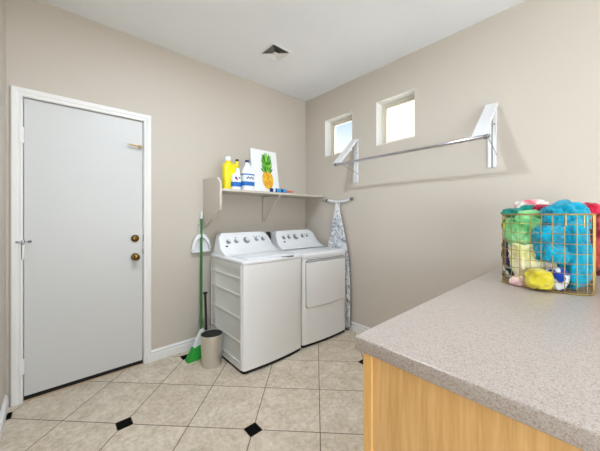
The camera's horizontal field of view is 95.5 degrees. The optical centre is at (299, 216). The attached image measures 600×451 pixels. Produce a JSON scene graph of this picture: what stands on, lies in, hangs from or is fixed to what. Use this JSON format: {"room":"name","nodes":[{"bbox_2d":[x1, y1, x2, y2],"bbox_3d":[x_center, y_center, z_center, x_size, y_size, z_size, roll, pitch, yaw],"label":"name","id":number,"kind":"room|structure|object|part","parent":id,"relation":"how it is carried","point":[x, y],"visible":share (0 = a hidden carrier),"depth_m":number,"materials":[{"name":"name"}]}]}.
{"room":"laundry room","nodes":[
{"label":"laundry room","id":0,"kind":"room"},
{"bbox_2d":[0,0,5,410],"bbox_3d":[0.104,-0.121,-0.606,0.150,2.743,6.257,0,0,-42],"label":"wall","id":1,"kind":"structure","parent":0,"point":[2,2],"depth_m":1.68,"materials":[{"name":"paint"}]},
{"bbox_2d":[0,394,8,440],"bbox_3d":[-0.759,1.201,0.487,0.015,0.098,3.437,0,0,-42],"label":"baseboard","id":2,"kind":"structure","parent":1,"relation":"attached to","point":[5,406],"depth_m":1.64,"materials":[{"name":"white paint"}]},
{"bbox_2d":[6,0,305,406],"bbox_3d":[-0.974,-0.121,2.724,2.970,2.743,0.150,0,0,-42],"label":"wall","id":3,"kind":"structure","parent":0,"point":[202,114],"depth_m":2.48,"materials":[{"name":"paint"}]},
{"bbox_2d":[15,98,142,401],"bbox_3d":[-1.635,0.226,2.092,0.750,2.048,0.216,0,0,-42],"label":"door","id":4,"kind":"structure","parent":3,"relation":"in","point":[81,252],"depth_m":2.03,"materials":[{"name":"white paint"}]},
{"bbox_3d":[-1.353,0.337,2.248,0.062,0.062,0.069,0,0,-42],"label":"knob","id":5,"kind":"part","parent":4,"relation":"part of","materials":[{"name":"gold metal"}]},
{"bbox_2d":[10,85,150,406],"bbox_3d":[-1.634,0.195,2.116,0.832,2.110,0.159,0,0,-42],"label":"door frame","id":6,"kind":"structure","parent":3,"relation":"attached to","point":[17,94],"depth_m":1.81,"materials":[{"name":"white paint"}]},
{"bbox_2d":[151,337,195,361],"bbox_3d":[-0.601,1.201,2.946,1.816,0.098,0.015,0,0,-42],"label":"baseboard","id":7,"kind":"structure","parent":3,"relation":"attached to","point":[182,346],"depth_m":2.45,"materials":[{"name":"white paint"}]},
{"bbox_2d":[191,225,210,252],"bbox_3d":[-0.949,0.211,2.610,0.182,0.262,0.054,0,0,-42],"label":"dustpan","id":8,"kind":"object","parent":3,"relation":"hanging from","point":[195,247],"visible":0.92,"depth_m":2.60,"materials":[{"name":"white plastic"}]},
{"bbox_2d":[203,177,323,228],"bbox_3d":[-0.313,-0.116,2.965,1.358,0.477,0.368,0,0,-42],"label":"wall shelf","id":9,"kind":"object","parent":3,"relation":"attached to","point":[213,190],"visible":1,"depth_m":2.59,"materials":[{"name":"beige paint"}]},
{"bbox_3d":[-0.812,-0.116,2.520,0.020,0.477,0.368,0,0,-42],"label":"panel","id":10,"kind":"part","parent":9,"relation":"part of","materials":[{"name":"beige paint"}]},
{"bbox_2d":[222,156,235,188],"bbox_3d":[-0.678,-0.407,2.597,0.122,0.315,0.085,0,0,-42],"label":"bottle","id":11,"kind":"object","parent":9,"relation":"on","point":[228,168],"visible":0.83,"depth_m":2.56,"materials":[{"name":"yellow plastic"}]},
{"bbox_2d":[231,168,240,189],"bbox_3d":[-0.604,-0.352,2.575,0.094,0.205,0.064,0,0,-42],"label":"detergent bottle","id":12,"kind":"object","parent":9,"relation":"on","point":[236,177],"visible":0.96,"depth_m":2.55,"materials":[{"name":"white plastic"}]},
{"bbox_2d":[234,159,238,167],"bbox_3d":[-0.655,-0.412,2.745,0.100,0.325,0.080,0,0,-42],"label":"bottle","id":13,"kind":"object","parent":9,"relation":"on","point":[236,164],"visible":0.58,"depth_m":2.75,"materials":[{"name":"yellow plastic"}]},
{"bbox_2d":[240,160,254,190],"bbox_3d":[-0.513,-0.399,2.670,0.127,0.298,0.098,0,0,-42],"label":"bottle","id":14,"kind":"object","parent":9,"relation":"on","point":[247,173],"visible":0.93,"depth_m":2.63,"materials":[{"name":"white plastic"}]},
{"bbox_2d":[249,148,278,191],"bbox_3d":[-0.393,-0.497,3.059,0.345,0.496,0.099,0,0,-42],"label":"picture","id":15,"kind":"object","parent":9,"relation":"on","point":[264,163],"visible":0.92,"depth_m":3.04,"materials":[{"name":"white paper"}]},
{"bbox_2d":[270,188,292,192],"bbox_3d":[-0.193,-0.275,2.963,0.305,0.048,0.048,0,0,-42],"label":"tube","id":16,"kind":"object","parent":9,"relation":"on","point":[271,189],"visible":0.91,"depth_m":2.92,"materials":[{"name":"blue plastic"}]},
{"bbox_2d":[0,330,362,450],"bbox_3d":[1.107,1.300,0.389,2.970,0.100,6.407,0,0,-42],"label":"floor","id":17,"kind":"structure","parent":0,"point":[310,399],"depth_m":1.76,"materials":[{"name":"beige tile"}]},
{"bbox_2d":[185,211,203,363],"bbox_3d":[-0.914,0.599,2.465,0.136,1.298,0.325,0,0,9],"label":"broom","id":18,"kind":"object","parent":17,"relation":"on","point":[194,354],"visible":0.93,"depth_m":2.48,"materials":[{"name":"green plastic"}]},
{"bbox_3d":[-0.921,0.531,2.546,0.023,1.016,0.172,0,0,-19],"label":"handle","id":19,"kind":"part","parent":18,"relation":"part of","materials":[{"name":"green plastic"}]},
{"bbox_2d":[203,292,207,329],"bbox_3d":[-0.843,0.967,2.465,0.068,0.563,0.068,0,0,-42],"label":"brush","id":20,"kind":"object","parent":17,"relation":"on","point":[204,293],"visible":0.48,"depth_m":2.46,"materials":[{"name":"black plastic"}]},
{"bbox_2d":[200,329,222,368],"bbox_3d":[-0.748,1.119,2.310,0.185,0.260,0.185,0,0,-42],"label":"waste bin","id":21,"kind":"object","parent":17,"relation":"on","point":[211,340],"visible":1,"depth_m":2.24,"materials":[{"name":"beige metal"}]},
{"bbox_2d":[211,231,301,373],"bbox_3d":[-0.418,0.702,2.602,0.673,1.088,0.718,0,0,-42],"label":"washing machine","id":22,"kind":"object","parent":17,"relation":"on","point":[256,286],"visible":0.98,"depth_m":2.33,"materials":[{"name":"white metal"}]},
{"bbox_3d":[-0.653,0.802,2.366,0.006,0.835,0.570,0,0,-42],"label":"panel","id":23,"kind":"part","parent":22,"relation":"part of","materials":[{"name":"white metal"}]},
{"bbox_3d":[-0.326,0.347,2.466,0.524,0.010,0.275,0,0,-42],"label":"lid","id":24,"kind":"part","parent":22,"relation":"part of","materials":[{"name":"white plastic"}]},
{"bbox_2d":[271,230,345,347],"bbox_3d":[0.082,0.702,2.981,0.631,1.088,0.630,0,0,-39],"label":"dryer","id":25,"kind":"object","parent":17,"relation":"on","point":[322,268],"visible":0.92,"depth_m":2.73,"materials":[{"name":"white metal"}]},
{"bbox_3d":[0.273,0.659,2.746,0.536,0.430,0.025,0,0,-39],"label":"dryer door","id":26,"kind":"part","parent":25,"relation":"part of","materials":[{"name":"white metal"}]},
{"bbox_2d":[326,197,352,329],"bbox_3d":[0.435,0.521,3.096,0.054,1.458,0.383,0,0,-42],"label":"ironing board","id":27,"kind":"object","parent":17,"relation":"on","point":[337,239],"visible":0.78,"depth_m":3.03,"materials":[{"name":"white fabric"}]},
{"bbox_2d":[363,353,583,450],"bbox_3d":[1.032,0.813,1.130,1.785,0.874,0.654,0,0,-42],"label":"base cabinet","id":28,"kind":"object","parent":17,"relation":"on","point":[403,411],"visible":0.15,"depth_m":0.63,"materials":[{"name":"brown wood"}]},
{"bbox_3d":[0.841,0.813,1.328,1.762,0.874,0.028,0,0,-42],"label":"frame","id":29,"kind":"part","parent":28,"relation":"part of","materials":[{"name":"brown wood"}]},
{"bbox_2d":[355,265,599,450],"bbox_3d":[1.046,0.355,1.115,1.793,0.038,0.672,0,0,-42],"label":"countertop","id":30,"kind":"structure","parent":28,"relation":"on","point":[531,357],"depth_m":0.69,"materials":[{"name":"laminate"}]},
{"bbox_2d":[500,214,596,295],"bbox_3d":[1.255,0.162,1.383,0.463,0.347,0.336,0,0,-42],"label":"wire basket","id":31,"kind":"object","parent":30,"relation":"on","point":[594,284],"visible":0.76,"depth_m":1.21,"materials":[{"name":"gold metal"}]},
{"bbox_2d":[501,240,509,266],"bbox_3d":[1.127,0.195,1.470,0.048,0.180,0.083,0,0,-3],"label":"cloth","id":32,"kind":"object","parent":31,"relation":"in","point":[507,252],"visible":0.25,"depth_m":1.46,"materials":[{"name":"blue fabric"}]},
{"bbox_2d":[503,266,514,277],"bbox_3d":[1.126,0.299,1.461,0.062,0.065,0.077,0,0,1],"label":"cloth","id":33,"kind":"object","parent":31,"relation":"in","point":[508,269],"visible":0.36,"depth_m":1.44,"materials":[{"name":"white fabric"}]},
{"bbox_2d":[500,205,534,217],"bbox_3d":[1.204,-0.026,1.486,0.195,0.073,0.093,0,0,-6],"label":"cloth","id":34,"kind":"object","parent":31,"relation":"in","point":[523,207],"visible":0.64,"depth_m":1.46,"materials":[{"name":"teal fabric"}]},
{"bbox_2d":[509,275,526,286],"bbox_3d":[1.060,0.314,1.319,0.078,0.054,0.069,0,0,11],"label":"cloth","id":35,"kind":"object","parent":31,"relation":"in","point":[517,281],"visible":0.64,"depth_m":1.30,"materials":[{"name":"pink fabric"}]},
{"bbox_2d":[504,210,543,245],"bbox_3d":[1.154,0.070,1.399,0.226,0.212,0.151,0,0,-42],"label":"bath towel","id":36,"kind":"object","parent":31,"relation":"in","point":[536,219],"visible":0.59,"depth_m":1.34,"materials":[{"name":"green fabric"}]},
{"bbox_2d":[508,243,545,276],"bbox_3d":[1.116,0.217,1.355,0.142,0.179,0.154,0,0,2],"label":"bath towel","id":37,"kind":"object","parent":31,"relation":"in","point":[525,264],"visible":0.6,"depth_m":1.30,"materials":[{"name":"beige fabric"}]},
{"bbox_2d":[514,199,548,207],"bbox_3d":[1.305,-0.056,1.541,0.171,0.082,0.095,0,0,-2],"label":"towel","id":38,"kind":"object","parent":31,"relation":"in","point":[517,204],"visible":0.51,"depth_m":1.51,"materials":[{"name":"white fabric"}]},
{"bbox_2d":[524,268,554,289],"bbox_3d":[1.080,0.283,1.234,0.106,0.091,0.094,0,0,3],"label":"cloth","id":39,"kind":"object","parent":31,"relation":"in","point":[539,278],"visible":1,"depth_m":1.20,"materials":[{"name":"yellow fabric"}]},
{"bbox_2d":[532,204,548,210],"bbox_3d":[1.283,-0.029,1.440,0.098,0.071,0.087,0,0,0],"label":"cloth","id":40,"kind":"object","parent":31,"relation":"in","point":[538,207],"visible":0.22,"depth_m":1.42,"materials":[{"name":"red fabric"}]},
{"bbox_2d":[546,267,569,290],"bbox_3d":[1.165,0.286,1.233,0.070,0.114,0.080,0,0,-10],"label":"cloth","id":41,"kind":"object","parent":31,"relation":"in","point":[558,277],"visible":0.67,"depth_m":1.21,"materials":[{"name":"fabric"}]},
{"bbox_2d":[531,199,592,288],"bbox_3d":[1.219,0.125,1.274,0.248,0.413,0.210,0,0,-42],"label":"bath towel","id":42,"kind":"object","parent":31,"relation":"in","point":[565,206],"visible":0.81,"depth_m":1.22,"materials":[{"name":"blue fabric"}]},
{"bbox_2d":[583,202,599,215],"bbox_3d":[1.504,-0.038,1.418,0.068,0.072,0.088,0,0,-2],"label":"cloth","id":43,"kind":"object","parent":31,"relation":"in","point":[594,207],"visible":0.48,"depth_m":1.38,"materials":[{"name":"red fabric"}]},
{"bbox_2d":[589,214,599,275],"bbox_3d":[1.566,0.124,1.406,0.150,0.370,0.132,0,0,-1],"label":"bath towel","id":44,"kind":"object","parent":31,"relation":"in","point":[597,215],"visible":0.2,"depth_m":1.38,"materials":[{"name":"red fabric"}]},
{"bbox_2d":[40,0,525,101],"bbox_3d":[1.107,-1.553,0.389,2.970,0.120,6.407,0,0,-42],"label":"ceiling","id":45,"kind":"structure","parent":0,"point":[332,44],"depth_m":2.16,"materials":[{"name":"paint"}]},
{"bbox_2d":[259,42,291,61],"bbox_3d":[-0.225,-1.486,2.489,0.216,0.014,0.216,0,0,-42],"label":"ceiling vent","id":46,"kind":"object","parent":45,"relation":"in","point":[273,51],"visible":1,"depth_m":2.48,"materials":[{"name":"white metal"}]},
{"bbox_2d":[306,0,599,327],"bbox_3d":[2.210,-0.121,1.271,0.150,2.743,6.257,0,0,-42],"label":"wall","id":47,"kind":"structure","parent":0,"point":[420,226],"depth_m":2.20,"materials":[{"name":"paint"}]},
{"bbox_2d":[325,112,351,156],"bbox_3d":[0.494,-0.935,3.196,0.150,0.436,0.408,0,0,-42],"label":"window","id":48,"kind":"structure","parent":47,"relation":"in","point":[330,125],"depth_m":3.32,"materials":[{"name":"white paint"}]},
{"bbox_3d":[0.531,-0.935,3.229,0.050,0.436,0.408,0,0,-42],"label":"frame","id":49,"kind":"part","parent":48,"relation":"part of","materials":[{"name":"beige plastic"}]},
{"bbox_3d":[0.534,-0.935,3.231,0.033,0.376,0.348,0,0,-42],"label":"sash","id":50,"kind":"part","parent":48,"relation":"part of","materials":[{"name":"beige plastic"}]},
{"bbox_2d":[349,321,369,333],"bbox_3d":[0.782,1.201,2.748,0.015,0.098,2.122,0,0,-42],"label":"baseboard","id":51,"kind":"structure","parent":47,"relation":"attached to","point":[356,327],"depth_m":2.92,"materials":[{"name":"white paint"}]},
{"bbox_2d":[376,89,414,145],"bbox_3d":[0.964,-0.935,2.669,0.150,0.441,0.401,0,0,-42],"label":"window","id":52,"kind":"structure","parent":47,"relation":"in","point":[382,107],"depth_m":2.78,"materials":[{"name":"white paint"}]},
{"bbox_3d":[1.003,-0.935,2.704,0.033,0.381,0.341,0,0,-42],"label":"sash","id":53,"kind":"part","parent":52,"relation":"part of","materials":[{"name":"white glass"}]},
{"bbox_2d":[333,102,497,182],"bbox_3d":[0.902,-0.595,2.368,0.341,0.472,1.336,0,0,-42],"label":"drying rack","id":54,"kind":"object","parent":47,"relation":"attached to","point":[484,125],"visible":1,"depth_m":2.01,"materials":[{"name":"white metal"}]},
{"bbox_3d":[0.478,-0.675,2.830,0.321,0.312,0.082,0,0,-42],"label":"folding arm","id":55,"kind":"part","parent":54,"relation":"part of","materials":[{"name":"white plastic"}]},
{"bbox_3d":[0.595,-0.590,2.956,0.018,0.461,0.023,0,0,-42],"label":"wall rail","id":56,"kind":"part","parent":54,"relation":"part of","materials":[{"name":"white plastic"}]},
{"bbox_3d":[0.616,-0.590,2.932,0.018,0.461,0.023,0,0,-42],"label":"wall rail","id":57,"kind":"part","parent":54,"relation":"part of","materials":[{"name":"white plastic"}]},
{"bbox_3d":[0.793,-0.521,2.257,0.025,0.027,1.315,0,0,-42],"label":"rod","id":58,"kind":"part","parent":54,"relation":"part of","materials":[{"name":"silver metal"}]},
{"bbox_3d":[1.298,-0.675,1.910,0.321,0.312,0.082,0,0,-42],"label":"folding arm","id":59,"kind":"part","parent":54,"relation":"part of","materials":[{"name":"white plastic"}]},
{"bbox_3d":[1.416,-0.590,2.035,0.018,0.461,0.023,0,0,-42],"label":"wall rail","id":60,"kind":"part","parent":54,"relation":"part of","materials":[{"name":"white plastic"}]},
{"bbox_3d":[1.436,-0.590,2.012,0.018,0.461,0.023,0,0,-42],"label":"wall rail","id":61,"kind":"part","parent":54,"relation":"part of","materials":[{"name":"white plastic"}]},
{"bbox_3d":[8.831,1.350,14.567,27.430,0.100,38.000,0,0,-42],"label":"ground","id":62,"kind":"structure","parent":0,"visible":0},
{"bbox_2d":[388,101,414,141],"bbox_3d":[4.395,-1.975,8.370,8.300,6.550,0.250,0,0,-42],"label":"wall","id":63,"kind":"structure","parent":62,"relation":"on","point":[401,119],"depth_m":6.41,"materials":[{"name":"paint"}]}
]}

